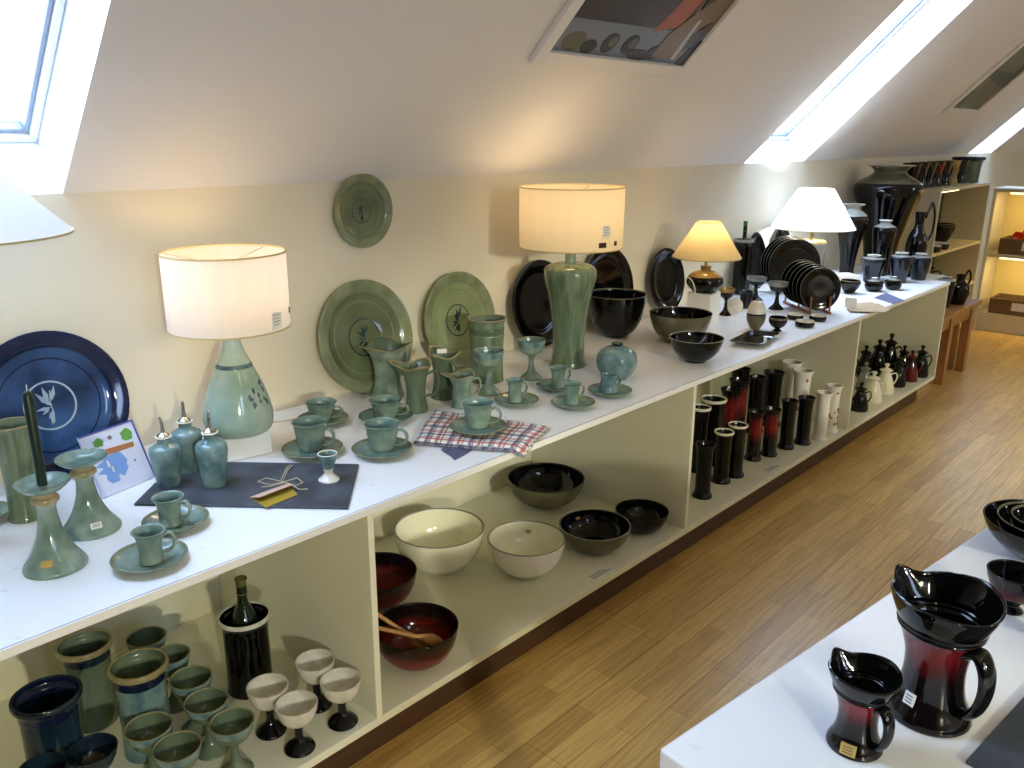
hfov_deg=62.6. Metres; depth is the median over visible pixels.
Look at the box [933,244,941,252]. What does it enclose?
salt dish
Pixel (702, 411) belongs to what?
vase
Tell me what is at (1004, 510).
bowl
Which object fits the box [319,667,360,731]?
goblet
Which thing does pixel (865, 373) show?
bottle
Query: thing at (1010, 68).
framed print
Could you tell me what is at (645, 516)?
mixing bowl
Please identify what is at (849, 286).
round bowl
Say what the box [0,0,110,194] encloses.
window
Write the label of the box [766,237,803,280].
plate
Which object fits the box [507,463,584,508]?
mixing bowl
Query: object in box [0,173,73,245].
table lamp
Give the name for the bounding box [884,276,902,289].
lidded pot
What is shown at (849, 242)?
vase
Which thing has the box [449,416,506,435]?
saucer
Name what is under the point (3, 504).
saucer
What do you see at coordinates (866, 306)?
paper bag
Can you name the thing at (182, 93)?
ceiling
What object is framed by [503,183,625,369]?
table lamp
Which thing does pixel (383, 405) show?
teacup
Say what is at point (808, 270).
plate
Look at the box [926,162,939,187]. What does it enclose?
mug
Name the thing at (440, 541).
mixing bowl
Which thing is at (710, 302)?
plinth block
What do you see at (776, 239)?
plate
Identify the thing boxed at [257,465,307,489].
bow
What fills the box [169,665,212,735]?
goblet
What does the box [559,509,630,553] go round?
mixing bowl
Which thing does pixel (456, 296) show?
platter
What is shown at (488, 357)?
goblet
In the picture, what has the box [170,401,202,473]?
oil bottle
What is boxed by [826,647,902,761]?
jug
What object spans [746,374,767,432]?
vase
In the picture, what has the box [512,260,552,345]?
plate
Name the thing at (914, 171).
mug
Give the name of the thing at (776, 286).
goblet
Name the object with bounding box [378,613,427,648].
server
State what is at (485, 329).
beaker
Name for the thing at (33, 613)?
countertop
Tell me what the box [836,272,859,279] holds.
gift box
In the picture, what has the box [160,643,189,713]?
goblet
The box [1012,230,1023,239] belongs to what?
tissue paper
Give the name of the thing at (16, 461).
vase
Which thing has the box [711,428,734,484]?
vase
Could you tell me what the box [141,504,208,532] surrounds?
saucer
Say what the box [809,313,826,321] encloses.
salt dish
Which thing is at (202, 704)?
goblet
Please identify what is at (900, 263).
ginger jar
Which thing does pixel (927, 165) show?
mug
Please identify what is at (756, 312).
pot
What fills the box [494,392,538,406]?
saucer
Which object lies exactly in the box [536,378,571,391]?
saucer
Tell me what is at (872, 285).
lidded pot
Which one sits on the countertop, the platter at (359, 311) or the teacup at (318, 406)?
the platter at (359, 311)
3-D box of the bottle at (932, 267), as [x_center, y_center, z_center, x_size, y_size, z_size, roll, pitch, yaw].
[3.280,-0.859,6.658,0.166,0.240,0.164,-9,19,-27]
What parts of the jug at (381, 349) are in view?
handle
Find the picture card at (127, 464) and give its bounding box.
[77,419,154,497]
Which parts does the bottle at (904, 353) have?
lid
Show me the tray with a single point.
(750, 337)
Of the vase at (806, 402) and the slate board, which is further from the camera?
the vase at (806, 402)
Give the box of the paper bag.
[846,302,889,312]
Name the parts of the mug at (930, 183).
handle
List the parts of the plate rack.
rail, post, post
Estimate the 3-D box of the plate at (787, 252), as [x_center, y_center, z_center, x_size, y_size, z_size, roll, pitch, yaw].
[1.565,-0.654,4.664,0.301,0.300,0.034,-2,17,-6]
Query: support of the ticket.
attached to the jug at (441, 362)
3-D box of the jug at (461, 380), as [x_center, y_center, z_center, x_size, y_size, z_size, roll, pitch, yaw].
[-0.164,0.015,2.715,0.109,0.116,0.105,7,18,23]
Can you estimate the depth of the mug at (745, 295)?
4.26 m
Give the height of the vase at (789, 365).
0.314 m
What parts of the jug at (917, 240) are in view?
handle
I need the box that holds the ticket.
[437,349,446,352]
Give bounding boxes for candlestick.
[12,471,87,580]
[54,448,121,541]
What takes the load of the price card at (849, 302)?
on the paper bag
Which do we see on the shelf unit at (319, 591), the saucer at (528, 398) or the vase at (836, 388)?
the vase at (836, 388)
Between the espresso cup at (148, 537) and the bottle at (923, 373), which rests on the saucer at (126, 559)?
the espresso cup at (148, 537)
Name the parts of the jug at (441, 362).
handle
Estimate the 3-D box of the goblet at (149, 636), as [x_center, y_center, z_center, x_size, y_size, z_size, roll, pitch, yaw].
[-0.971,0.744,2.255,0.101,0.153,0.101,15,22,40]
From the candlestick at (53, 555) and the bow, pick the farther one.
the bow
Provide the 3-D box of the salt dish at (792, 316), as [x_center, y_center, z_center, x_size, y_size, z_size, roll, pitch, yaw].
[1.361,-0.324,4.043,0.077,0.024,0.077,15,22,40]
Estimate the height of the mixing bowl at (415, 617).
0.114 m
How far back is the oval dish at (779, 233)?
5.01 m
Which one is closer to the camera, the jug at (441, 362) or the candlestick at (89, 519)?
the candlestick at (89, 519)
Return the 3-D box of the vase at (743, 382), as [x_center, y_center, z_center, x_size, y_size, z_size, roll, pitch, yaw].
[1.097,0.126,4.092,0.102,0.312,0.102,15,22,40]
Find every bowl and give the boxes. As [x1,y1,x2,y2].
[375,552,416,611]
[378,602,457,670]
[394,508,483,574]
[487,520,564,578]
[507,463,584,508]
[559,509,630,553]
[589,288,646,337]
[615,499,668,533]
[649,306,712,341]
[669,331,723,363]
[840,279,860,293]
[935,222,955,241]
[983,499,1023,557]
[987,559,1023,615]
[997,501,1023,538]
[1011,504,1023,529]
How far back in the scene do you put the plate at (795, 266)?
4.28 m
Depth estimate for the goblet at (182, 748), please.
1.88 m
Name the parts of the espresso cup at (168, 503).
handle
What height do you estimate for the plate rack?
0.085 m
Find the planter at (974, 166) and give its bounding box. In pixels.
[952,157,985,182]
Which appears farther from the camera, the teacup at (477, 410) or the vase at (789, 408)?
the vase at (789, 408)
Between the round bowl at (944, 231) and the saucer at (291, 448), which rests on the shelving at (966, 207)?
the round bowl at (944, 231)
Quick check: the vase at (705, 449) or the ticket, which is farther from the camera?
the vase at (705, 449)
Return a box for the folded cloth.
[413,410,549,457]
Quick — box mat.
[874,293,904,303]
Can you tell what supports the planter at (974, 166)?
on the shelving at (966, 207)
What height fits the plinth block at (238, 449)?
0.064 m
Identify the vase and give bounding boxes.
[0,416,36,523]
[596,342,636,380]
[691,404,711,473]
[692,440,715,499]
[700,394,727,466]
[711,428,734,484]
[721,385,742,427]
[728,421,748,478]
[729,376,750,440]
[731,366,750,377]
[744,408,765,461]
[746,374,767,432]
[760,406,781,457]
[763,369,785,426]
[777,398,798,449]
[779,359,802,420]
[793,367,813,430]
[793,395,815,445]
[811,390,832,441]
[826,383,842,433]
[838,203,868,273]
[853,164,923,274]
[872,219,896,275]
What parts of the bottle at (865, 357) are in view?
lid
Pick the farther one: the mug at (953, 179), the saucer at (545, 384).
the mug at (953, 179)
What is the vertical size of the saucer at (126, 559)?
0.020 m
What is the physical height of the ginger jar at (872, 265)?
0.158 m
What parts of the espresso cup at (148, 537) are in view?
handle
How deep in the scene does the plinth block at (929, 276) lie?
5.65 m
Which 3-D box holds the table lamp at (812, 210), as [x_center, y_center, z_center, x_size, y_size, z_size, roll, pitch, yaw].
[1.720,-0.836,4.834,0.466,0.559,0.466,15,22,40]
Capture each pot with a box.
[746,300,765,329]
[863,277,883,291]
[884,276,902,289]
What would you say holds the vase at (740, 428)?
on the shelf unit at (319, 591)
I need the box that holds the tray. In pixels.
[730,330,779,345]
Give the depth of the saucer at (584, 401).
2.73 m
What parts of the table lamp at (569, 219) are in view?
lamp shade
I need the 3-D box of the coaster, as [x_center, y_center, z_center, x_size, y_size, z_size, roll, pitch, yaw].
[1.096,-0.385,4.144,0.080,0.080,0.021,4,17,12]
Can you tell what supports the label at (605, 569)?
on the shelf unit at (319, 591)
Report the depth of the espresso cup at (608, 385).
2.84 m
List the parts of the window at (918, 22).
frame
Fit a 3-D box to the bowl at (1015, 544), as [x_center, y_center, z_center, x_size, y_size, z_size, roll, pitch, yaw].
[1.113,0.325,1.756,0.241,0.075,0.241,15,22,40]
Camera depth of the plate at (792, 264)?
4.32 m
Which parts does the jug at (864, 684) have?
handle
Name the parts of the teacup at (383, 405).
handle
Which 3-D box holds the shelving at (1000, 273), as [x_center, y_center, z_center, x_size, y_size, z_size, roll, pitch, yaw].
[4.852,-0.891,6.596,2.020,1.190,0.405,15,22,40]
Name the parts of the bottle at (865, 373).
lid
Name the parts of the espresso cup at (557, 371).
handle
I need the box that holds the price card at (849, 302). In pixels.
[844,297,856,307]
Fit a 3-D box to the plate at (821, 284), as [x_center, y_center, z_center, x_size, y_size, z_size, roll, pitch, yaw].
[1.518,-0.467,4.146,0.212,0.212,0.021,-2,17,-8]
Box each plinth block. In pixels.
[223,430,271,461]
[687,291,720,326]
[854,266,944,279]
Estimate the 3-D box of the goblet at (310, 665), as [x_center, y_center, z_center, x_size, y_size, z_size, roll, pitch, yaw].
[-0.508,0.775,2.184,0.100,0.136,0.100,15,22,40]
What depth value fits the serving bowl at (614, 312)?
3.58 m
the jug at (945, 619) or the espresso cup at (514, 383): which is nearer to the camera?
the jug at (945, 619)
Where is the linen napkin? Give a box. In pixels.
[441,446,473,459]
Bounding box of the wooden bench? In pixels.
[933,298,982,384]
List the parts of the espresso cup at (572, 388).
handle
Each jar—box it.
[8,674,84,767]
[54,628,118,732]
[107,647,172,763]
[861,254,886,280]
[889,252,912,283]
[910,253,932,280]
[938,276,956,307]
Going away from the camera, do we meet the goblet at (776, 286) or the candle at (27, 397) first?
the candle at (27, 397)
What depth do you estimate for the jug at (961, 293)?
5.64 m
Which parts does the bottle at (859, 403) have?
lid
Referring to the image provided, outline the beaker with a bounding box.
[467,314,506,383]
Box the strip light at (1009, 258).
[1000,257,1023,260]
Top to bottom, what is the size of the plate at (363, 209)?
0.239 m
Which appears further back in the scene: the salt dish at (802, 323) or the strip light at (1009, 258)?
the strip light at (1009, 258)
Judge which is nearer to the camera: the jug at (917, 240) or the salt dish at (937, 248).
the jug at (917, 240)
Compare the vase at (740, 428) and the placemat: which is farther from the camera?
the vase at (740, 428)
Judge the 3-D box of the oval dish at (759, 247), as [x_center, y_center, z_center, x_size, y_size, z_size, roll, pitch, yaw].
[1.396,-0.707,4.807,0.061,0.317,0.224,14,21,38]
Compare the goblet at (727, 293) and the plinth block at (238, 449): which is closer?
the plinth block at (238, 449)
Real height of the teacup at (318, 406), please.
0.056 m
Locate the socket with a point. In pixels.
(569, 258)
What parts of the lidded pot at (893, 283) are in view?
lid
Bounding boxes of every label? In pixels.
[585,565,614,580]
[761,463,782,472]
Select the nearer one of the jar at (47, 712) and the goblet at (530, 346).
the jar at (47, 712)
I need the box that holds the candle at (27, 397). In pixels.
[22,384,47,486]
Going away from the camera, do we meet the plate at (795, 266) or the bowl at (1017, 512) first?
the bowl at (1017, 512)
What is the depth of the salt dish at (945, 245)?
6.44 m
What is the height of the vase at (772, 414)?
0.227 m
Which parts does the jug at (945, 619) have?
handle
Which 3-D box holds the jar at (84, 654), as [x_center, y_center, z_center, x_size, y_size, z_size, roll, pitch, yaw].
[-1.061,0.748,2.116,0.131,0.224,0.131,-14,22,-40]
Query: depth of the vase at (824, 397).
4.10 m
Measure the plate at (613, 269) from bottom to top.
0.366 m
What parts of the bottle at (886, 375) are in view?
lid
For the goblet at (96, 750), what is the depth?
1.88 m
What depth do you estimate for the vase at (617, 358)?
2.98 m
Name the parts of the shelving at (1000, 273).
panel, shelf, shelf, panel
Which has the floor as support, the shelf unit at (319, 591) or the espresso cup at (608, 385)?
the shelf unit at (319, 591)
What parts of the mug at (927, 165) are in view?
handle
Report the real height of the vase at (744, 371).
0.331 m
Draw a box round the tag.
[250,484,297,507]
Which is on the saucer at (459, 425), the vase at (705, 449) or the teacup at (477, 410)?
the teacup at (477, 410)
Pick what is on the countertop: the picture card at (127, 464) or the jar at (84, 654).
the picture card at (127, 464)
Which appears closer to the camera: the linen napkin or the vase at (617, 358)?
the linen napkin
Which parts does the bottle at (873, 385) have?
lid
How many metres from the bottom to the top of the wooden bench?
0.506 m
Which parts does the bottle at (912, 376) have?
lid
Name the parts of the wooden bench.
leg, leg, leg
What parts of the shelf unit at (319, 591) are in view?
panel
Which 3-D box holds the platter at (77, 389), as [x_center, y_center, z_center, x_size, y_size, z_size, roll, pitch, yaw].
[-1.151,0.053,2.108,0.095,0.365,0.374,16,23,43]
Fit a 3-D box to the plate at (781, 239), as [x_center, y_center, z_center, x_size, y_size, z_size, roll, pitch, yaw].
[1.557,-0.674,4.726,0.305,0.304,0.034,-2,17,-6]
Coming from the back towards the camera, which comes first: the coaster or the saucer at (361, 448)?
the coaster
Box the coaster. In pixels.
[727,298,742,313]
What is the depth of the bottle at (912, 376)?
5.11 m
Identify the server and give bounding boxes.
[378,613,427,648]
[378,626,442,646]
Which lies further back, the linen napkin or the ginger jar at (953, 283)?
the ginger jar at (953, 283)
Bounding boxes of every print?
[92,428,135,482]
[528,0,747,77]
[942,40,1023,115]
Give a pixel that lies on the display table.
(783, 720)
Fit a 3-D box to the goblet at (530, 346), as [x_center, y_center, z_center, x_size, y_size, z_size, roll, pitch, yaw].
[0.069,-0.090,3.026,0.104,0.143,0.104,15,22,40]
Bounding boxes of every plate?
[334,174,392,247]
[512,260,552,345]
[588,250,633,311]
[761,235,798,282]
[763,236,797,280]
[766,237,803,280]
[768,239,820,280]
[781,259,811,300]
[785,261,813,302]
[788,263,818,304]
[792,264,820,305]
[796,266,825,307]
[800,268,840,310]
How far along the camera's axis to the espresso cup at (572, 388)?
2.72 m
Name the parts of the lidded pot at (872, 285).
lid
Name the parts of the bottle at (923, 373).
lid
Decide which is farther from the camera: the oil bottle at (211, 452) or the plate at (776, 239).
the plate at (776, 239)
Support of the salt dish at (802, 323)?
on the countertop
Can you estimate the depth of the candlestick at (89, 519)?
1.83 m
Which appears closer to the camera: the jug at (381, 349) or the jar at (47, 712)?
the jar at (47, 712)
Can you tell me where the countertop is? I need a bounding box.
[0,269,949,660]
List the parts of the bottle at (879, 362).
lid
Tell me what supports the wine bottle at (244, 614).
in the wine cooler at (247, 648)
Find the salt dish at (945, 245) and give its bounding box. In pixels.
[934,241,948,249]
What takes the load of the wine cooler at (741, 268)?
on the countertop
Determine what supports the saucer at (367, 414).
on the countertop
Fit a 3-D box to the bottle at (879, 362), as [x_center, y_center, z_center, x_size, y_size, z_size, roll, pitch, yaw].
[2.291,-0.171,5.263,0.118,0.226,0.117,-13,21,-37]
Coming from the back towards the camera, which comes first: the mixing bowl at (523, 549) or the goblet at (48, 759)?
the mixing bowl at (523, 549)
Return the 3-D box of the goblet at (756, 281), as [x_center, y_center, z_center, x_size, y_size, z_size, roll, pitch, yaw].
[1.303,-0.510,4.494,0.107,0.124,0.107,15,22,40]
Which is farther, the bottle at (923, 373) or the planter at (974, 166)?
the planter at (974, 166)
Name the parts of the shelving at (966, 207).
panel, panel, shelf, panel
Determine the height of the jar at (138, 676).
0.239 m
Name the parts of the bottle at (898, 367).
lid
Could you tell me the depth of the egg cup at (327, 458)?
2.10 m
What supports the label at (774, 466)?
on the shelf unit at (319, 591)
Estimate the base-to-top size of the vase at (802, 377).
0.308 m
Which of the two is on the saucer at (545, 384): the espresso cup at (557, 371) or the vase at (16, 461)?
the espresso cup at (557, 371)
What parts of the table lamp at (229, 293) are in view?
lamp shade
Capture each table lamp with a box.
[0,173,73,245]
[158,244,294,438]
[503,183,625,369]
[672,220,741,307]
[770,188,855,265]
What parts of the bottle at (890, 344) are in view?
lid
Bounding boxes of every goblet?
[19,752,67,767]
[65,733,117,767]
[123,711,172,767]
[125,626,167,684]
[151,730,201,767]
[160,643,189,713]
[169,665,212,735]
[183,686,228,760]
[208,707,254,767]
[246,673,288,740]
[275,690,317,758]
[295,649,334,713]
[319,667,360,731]
[473,346,503,395]
[517,336,545,380]
[719,287,734,315]
[747,275,766,300]
[768,280,788,309]
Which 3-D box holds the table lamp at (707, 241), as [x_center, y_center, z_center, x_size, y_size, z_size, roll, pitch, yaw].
[0.888,-0.517,3.861,0.312,0.451,0.312,15,22,40]
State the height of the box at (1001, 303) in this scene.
0.130 m
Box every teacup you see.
[291,415,334,451]
[304,397,343,420]
[363,417,408,451]
[368,394,409,417]
[461,397,501,428]
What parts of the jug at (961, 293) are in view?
handle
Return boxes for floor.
[349,328,1023,767]
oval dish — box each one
[650,248,684,306]
[750,232,765,287]
[775,230,789,238]
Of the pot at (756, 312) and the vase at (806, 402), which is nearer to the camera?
the pot at (756, 312)
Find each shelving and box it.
[898,182,991,327]
[972,186,1023,335]
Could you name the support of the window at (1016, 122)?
attached to the ceiling
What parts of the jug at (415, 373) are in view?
handle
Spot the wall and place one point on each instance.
(100, 283)
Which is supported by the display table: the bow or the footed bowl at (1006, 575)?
the footed bowl at (1006, 575)
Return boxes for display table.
[660,527,1023,767]
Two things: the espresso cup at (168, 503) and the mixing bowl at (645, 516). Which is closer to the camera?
the espresso cup at (168, 503)
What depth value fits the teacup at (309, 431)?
2.30 m
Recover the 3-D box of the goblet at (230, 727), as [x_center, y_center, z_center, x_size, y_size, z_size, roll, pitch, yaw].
[-0.646,0.842,1.958,0.102,0.136,0.102,15,22,40]
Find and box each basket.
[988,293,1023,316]
[998,235,1023,255]
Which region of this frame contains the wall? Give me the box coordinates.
[0,151,1023,482]
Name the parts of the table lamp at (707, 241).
lamp shade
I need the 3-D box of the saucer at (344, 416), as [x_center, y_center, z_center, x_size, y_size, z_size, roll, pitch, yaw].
[-0.575,0.109,2.559,0.153,0.020,0.153,15,22,40]
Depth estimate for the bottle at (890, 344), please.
5.25 m
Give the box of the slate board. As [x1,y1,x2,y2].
[966,697,1023,767]
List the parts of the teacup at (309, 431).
handle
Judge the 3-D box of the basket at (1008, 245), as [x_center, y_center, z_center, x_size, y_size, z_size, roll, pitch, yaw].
[4.414,-1.117,6.910,0.680,0.130,0.302,15,22,40]
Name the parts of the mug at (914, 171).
handle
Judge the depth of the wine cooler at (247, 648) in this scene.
2.20 m
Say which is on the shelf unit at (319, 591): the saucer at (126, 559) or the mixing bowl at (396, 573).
the mixing bowl at (396, 573)
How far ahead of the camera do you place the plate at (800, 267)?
4.24 m
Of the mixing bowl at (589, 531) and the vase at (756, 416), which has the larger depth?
the vase at (756, 416)
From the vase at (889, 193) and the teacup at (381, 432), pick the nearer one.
the teacup at (381, 432)
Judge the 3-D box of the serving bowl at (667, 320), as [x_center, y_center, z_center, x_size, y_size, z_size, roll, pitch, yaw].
[0.715,-0.244,3.586,0.264,0.125,0.264,15,22,40]
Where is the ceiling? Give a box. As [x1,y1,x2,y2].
[63,0,1023,192]
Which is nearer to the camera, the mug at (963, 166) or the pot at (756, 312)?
the pot at (756, 312)
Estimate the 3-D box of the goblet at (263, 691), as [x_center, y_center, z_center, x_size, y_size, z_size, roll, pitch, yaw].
[-0.602,0.805,2.088,0.101,0.133,0.101,15,22,40]
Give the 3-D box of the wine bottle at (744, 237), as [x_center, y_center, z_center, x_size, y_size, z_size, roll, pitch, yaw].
[1.277,-0.702,4.654,0.061,0.392,0.061,15,22,40]
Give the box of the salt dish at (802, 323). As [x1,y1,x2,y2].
[795,319,814,327]
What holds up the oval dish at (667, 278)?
on the trim
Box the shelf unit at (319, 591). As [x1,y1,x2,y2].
[0,285,948,767]
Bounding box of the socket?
[565,254,575,263]
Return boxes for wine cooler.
[217,601,272,699]
[732,238,754,293]
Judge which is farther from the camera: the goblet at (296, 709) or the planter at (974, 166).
the planter at (974, 166)
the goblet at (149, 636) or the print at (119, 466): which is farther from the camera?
the goblet at (149, 636)
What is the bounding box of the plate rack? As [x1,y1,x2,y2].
[783,297,831,314]
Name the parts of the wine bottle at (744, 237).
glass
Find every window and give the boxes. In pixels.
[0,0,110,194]
[744,0,972,163]
[968,108,1023,153]
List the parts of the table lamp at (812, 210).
lamp shade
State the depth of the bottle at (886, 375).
4.86 m
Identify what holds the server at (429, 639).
in the mixing bowl at (415, 617)
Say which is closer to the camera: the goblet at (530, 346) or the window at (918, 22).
the goblet at (530, 346)
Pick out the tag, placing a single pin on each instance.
(273, 496)
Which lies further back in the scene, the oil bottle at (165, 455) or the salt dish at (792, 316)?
the salt dish at (792, 316)
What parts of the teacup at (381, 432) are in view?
handle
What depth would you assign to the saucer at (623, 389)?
2.85 m
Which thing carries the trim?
attached to the wall
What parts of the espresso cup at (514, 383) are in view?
handle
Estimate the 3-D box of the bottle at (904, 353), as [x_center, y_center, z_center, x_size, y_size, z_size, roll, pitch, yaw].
[2.434,-0.147,5.237,0.091,0.196,0.091,-13,21,-37]
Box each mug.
[739,290,756,308]
[903,163,925,181]
[911,162,932,188]
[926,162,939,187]
[927,161,946,186]
[942,161,954,185]
[943,160,961,184]
[957,160,969,183]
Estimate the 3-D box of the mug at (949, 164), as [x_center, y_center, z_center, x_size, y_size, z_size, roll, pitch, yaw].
[3.314,-1.621,6.467,0.136,0.180,0.136,7,18,21]
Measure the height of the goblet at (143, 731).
0.148 m
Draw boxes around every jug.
[358,335,412,396]
[388,357,439,413]
[429,345,460,400]
[440,368,481,408]
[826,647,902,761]
[887,564,1006,737]
[905,202,935,277]
[950,269,971,304]
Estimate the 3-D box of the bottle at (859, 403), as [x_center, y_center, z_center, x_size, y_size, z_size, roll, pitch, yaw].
[1.893,0.066,4.575,0.096,0.159,0.095,-13,21,-37]
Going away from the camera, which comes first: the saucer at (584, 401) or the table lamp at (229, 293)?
the table lamp at (229, 293)
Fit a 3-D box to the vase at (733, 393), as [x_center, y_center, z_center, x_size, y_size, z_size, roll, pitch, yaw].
[1.030,0.164,3.988,0.104,0.298,0.104,15,22,40]
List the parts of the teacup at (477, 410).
handle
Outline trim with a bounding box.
[0,270,832,495]
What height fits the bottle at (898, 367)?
0.177 m
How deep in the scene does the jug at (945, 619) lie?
1.23 m
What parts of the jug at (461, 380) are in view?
handle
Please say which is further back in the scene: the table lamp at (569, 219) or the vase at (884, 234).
the vase at (884, 234)
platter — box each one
[0,331,129,473]
[318,279,412,393]
[424,271,494,367]
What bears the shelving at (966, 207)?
on the floor
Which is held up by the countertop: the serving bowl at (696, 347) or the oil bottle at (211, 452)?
the serving bowl at (696, 347)
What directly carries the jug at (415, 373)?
on the countertop
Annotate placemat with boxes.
[134,462,358,509]
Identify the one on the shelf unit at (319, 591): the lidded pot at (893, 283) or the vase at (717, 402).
the vase at (717, 402)
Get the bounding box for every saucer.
[0,501,7,517]
[110,538,187,573]
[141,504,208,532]
[281,436,342,458]
[297,409,347,426]
[351,437,411,458]
[358,407,412,421]
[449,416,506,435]
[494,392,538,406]
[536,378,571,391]
[551,394,594,409]
[588,383,631,397]
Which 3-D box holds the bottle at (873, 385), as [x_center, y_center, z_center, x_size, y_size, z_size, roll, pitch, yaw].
[2.029,0.012,4.730,0.112,0.176,0.112,-8,18,-25]
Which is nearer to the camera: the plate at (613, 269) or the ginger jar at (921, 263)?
the plate at (613, 269)
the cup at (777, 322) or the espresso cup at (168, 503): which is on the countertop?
the cup at (777, 322)
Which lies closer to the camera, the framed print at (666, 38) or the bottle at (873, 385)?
the framed print at (666, 38)
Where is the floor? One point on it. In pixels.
(651, 662)
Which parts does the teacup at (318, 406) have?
handle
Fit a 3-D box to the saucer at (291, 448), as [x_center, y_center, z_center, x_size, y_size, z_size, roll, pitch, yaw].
[-0.549,0.181,2.315,0.167,0.020,0.167,15,22,40]
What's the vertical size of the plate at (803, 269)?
0.216 m
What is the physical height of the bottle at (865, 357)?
0.199 m
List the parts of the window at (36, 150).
frame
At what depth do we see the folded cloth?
2.40 m
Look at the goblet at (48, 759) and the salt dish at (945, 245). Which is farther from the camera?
the salt dish at (945, 245)
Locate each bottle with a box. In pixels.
[148,417,181,487]
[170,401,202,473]
[195,411,227,488]
[230,575,258,626]
[741,221,747,239]
[851,382,871,412]
[855,345,873,376]
[855,362,871,389]
[863,371,886,403]
[870,339,889,375]
[879,363,897,394]
[884,333,901,368]
[891,357,909,387]
[894,345,909,366]
[903,350,921,381]
[916,345,931,377]
[930,266,940,274]
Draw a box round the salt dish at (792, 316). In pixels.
[787,313,803,319]
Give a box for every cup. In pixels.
[130,523,176,566]
[151,490,191,528]
[317,450,339,483]
[506,377,527,402]
[549,365,570,388]
[563,381,584,404]
[598,372,620,393]
[769,315,787,331]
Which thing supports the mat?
on the countertop
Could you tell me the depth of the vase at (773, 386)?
4.29 m
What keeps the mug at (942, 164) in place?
on the shelving at (966, 207)
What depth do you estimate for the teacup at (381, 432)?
2.30 m

